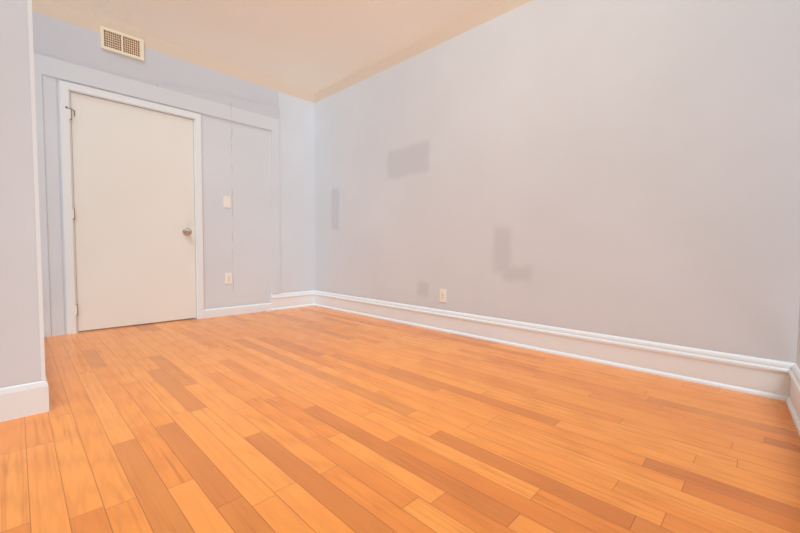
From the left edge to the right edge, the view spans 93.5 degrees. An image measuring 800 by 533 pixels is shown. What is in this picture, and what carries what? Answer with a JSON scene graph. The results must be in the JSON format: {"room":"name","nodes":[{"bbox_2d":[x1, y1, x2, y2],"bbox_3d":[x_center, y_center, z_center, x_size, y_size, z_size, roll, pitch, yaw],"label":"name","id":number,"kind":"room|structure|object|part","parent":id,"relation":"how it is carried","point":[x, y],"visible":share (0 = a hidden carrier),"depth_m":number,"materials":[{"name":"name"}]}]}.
{"room":"empty room","nodes":[
{"label":"empty room","id":0,"kind":"room"},
{"bbox_2d":[0,0,40,387],"bbox_3d":[-2.863,-0.684,1.609,1.969,2.600,1.814,3,4,44],"label":"wall","id":1,"kind":"structure","parent":0,"point":[20,357],"depth_m":1.54,"materials":[{"name":"white paint"}]},
{"bbox_2d":[0,373,48,421],"bbox_3d":[-2.046,0.599,0.725,1.416,0.136,4.610,0,3,-12],"label":"baseboard","id":2,"kind":"structure","parent":1,"relation":"attached to","point":[18,401],"depth_m":1.57,"materials":[{"name":"white wood"}]},
{"bbox_2d":[27,0,45,380],"bbox_3d":[-1.530,-0.738,1.567,0.015,2.464,0.013,3,4,44],"label":"trim","id":3,"kind":"structure","parent":1,"relation":"attached to","point":[29,2],"depth_m":1.58,"materials":[{"name":"white wood"}]},
{"bbox_2d":[32,0,314,333],"bbox_3d":[-1.996,-0.782,3.801,0.140,2.600,2.538,3,4,44],"label":"wall","id":4,"kind":"structure","parent":0,"point":[236,156],"depth_m":3.95,"materials":[{"name":"paint"}]},
{"bbox_2d":[100,26,143,60],"bbox_3d":[-2.379,-1.913,3.230,0.020,0.177,0.303,3,4,44],"label":"air vent","id":5,"kind":"object","parent":4,"relation":"in","point":[111,40],"visible":1,"depth_m":3.22,"materials":[{"name":"beige metal"}]},
{"bbox_2d":[59,80,203,333],"bbox_3d":[-2.373,-0.453,3.418,0.162,1.973,0.940,3,4,44],"label":"door jamb","id":6,"kind":"structure","parent":4,"relation":"in","point":[69,91],"depth_m":3.10,"materials":[{"name":"white wood"}]},
{"bbox_3d":[-2.637,-1.219,3.013,0.014,0.076,0.037,0,3,-1],"label":"door hinge","id":7,"kind":"part","parent":6,"relation":"part of","materials":[{"name":"white metal"}]},
{"bbox_3d":[-2.644,-0.426,3.051,0.014,0.076,0.037,0,3,-1],"label":"door hinge","id":8,"kind":"part","parent":6,"relation":"part of","materials":[{"name":"white metal"}]},
{"bbox_3d":[-2.651,0.355,3.089,0.014,0.076,0.037,0,3,-1],"label":"door hinge","id":9,"kind":"part","parent":6,"relation":"part of","materials":[{"name":"white metal"}]},
{"bbox_2d":[70,92,195,330],"bbox_3d":[-2.323,-0.445,3.370,0.111,1.938,0.899,3,4,44],"label":"door","id":10,"kind":"structure","parent":4,"relation":"in","point":[133,167],"depth_m":3.33,"materials":[{"name":"white wood"}]},
{"bbox_2d":[34,53,279,336],"bbox_3d":[-2.102,-0.628,3.593,0.012,2.310,2.050,3,4,44],"label":"trim","id":11,"kind":"structure","parent":4,"relation":"attached to","point":[46,69],"depth_m":3.00,"materials":[{"name":"white wood"}]},
{"bbox_2d":[223,196,230,207],"bbox_3d":[-1.792,-0.670,3.903,0.020,0.116,0.072,3,4,44],"label":"switch plate","id":12,"kind":"object","parent":4,"relation":"attached to","point":[227,200],"visible":1,"depth_m":3.90,"materials":[{"name":"white plastic"}]},
{"bbox_2d":[225,273,231,283],"bbox_3d":[-1.799,0.125,3.949,0.009,0.116,0.072,3,4,44],"label":"outlet","id":13,"kind":"object","parent":4,"relation":"attached to","point":[228,276],"visible":1,"depth_m":3.94,"materials":[{"name":"white plastic"}]},
{"bbox_2d":[204,303,271,317],"bbox_3d":[-1.722,0.468,4.042,0.016,0.086,0.720,3,4,44],"label":"baseboard","id":14,"kind":"structure","parent":4,"relation":"attached to","point":[216,312],"depth_m":4.01,"materials":[{"name":"white wood"}]},
{"bbox_2d":[47,0,498,93],"bbox_3d":[-0.924,-2.015,1.533,4.740,0.100,4.491,3,4,44],"label":"ceiling","id":15,"kind":"structure","parent":0,"point":[311,46],"depth_m":3.21,"materials":[{"name":"paint"}]},
{"bbox_2d":[0,306,799,532],"bbox_3d":[-0.949,0.682,1.663,4.740,0.100,4.491,3,4,44],"label":"floor","id":16,"kind":"structure","parent":0,"point":[308,419],"depth_m":1.41,"materials":[{"name":"brown wood"}]},
{"bbox_2d":[314,0,799,362],"bbox_3d":[0.584,-0.727,3.152,4.740,2.600,0.140,3,4,44],"label":"wall","id":17,"kind":"structure","parent":0,"point":[621,168],"depth_m":2.45,"materials":[{"name":"paint"}]},
{"bbox_2d":[439,289,445,302],"bbox_3d":[0.375,0.256,3.292,0.072,0.116,0.009,3,4,44],"label":"outlet plate","id":18,"kind":"object","parent":17,"relation":"attached to","point":[442,291],"visible":1,"depth_m":3.29,"materials":[{"name":"white plastic"}]},
{"bbox_2d":[796,306,799,368],"bbox_3d":[0.534,-0.579,0.065,0.390,2.600,4.351,3,4,44],"label":"wall","id":19,"kind":"structure","parent":0,"point":[798,339],"depth_m":1.77,"materials":[{"name":"paint"}]},
{"bbox_2d":[271,290,799,435],"bbox_3d":[-0.965,0.539,1.673,4.413,0.185,4.211,3,4,44],"label":"baseboard","id":20,"kind":"structure","parent":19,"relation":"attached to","point":[774,379],"depth_m":2.39,"materials":[{"name":"white wood"}]}
]}

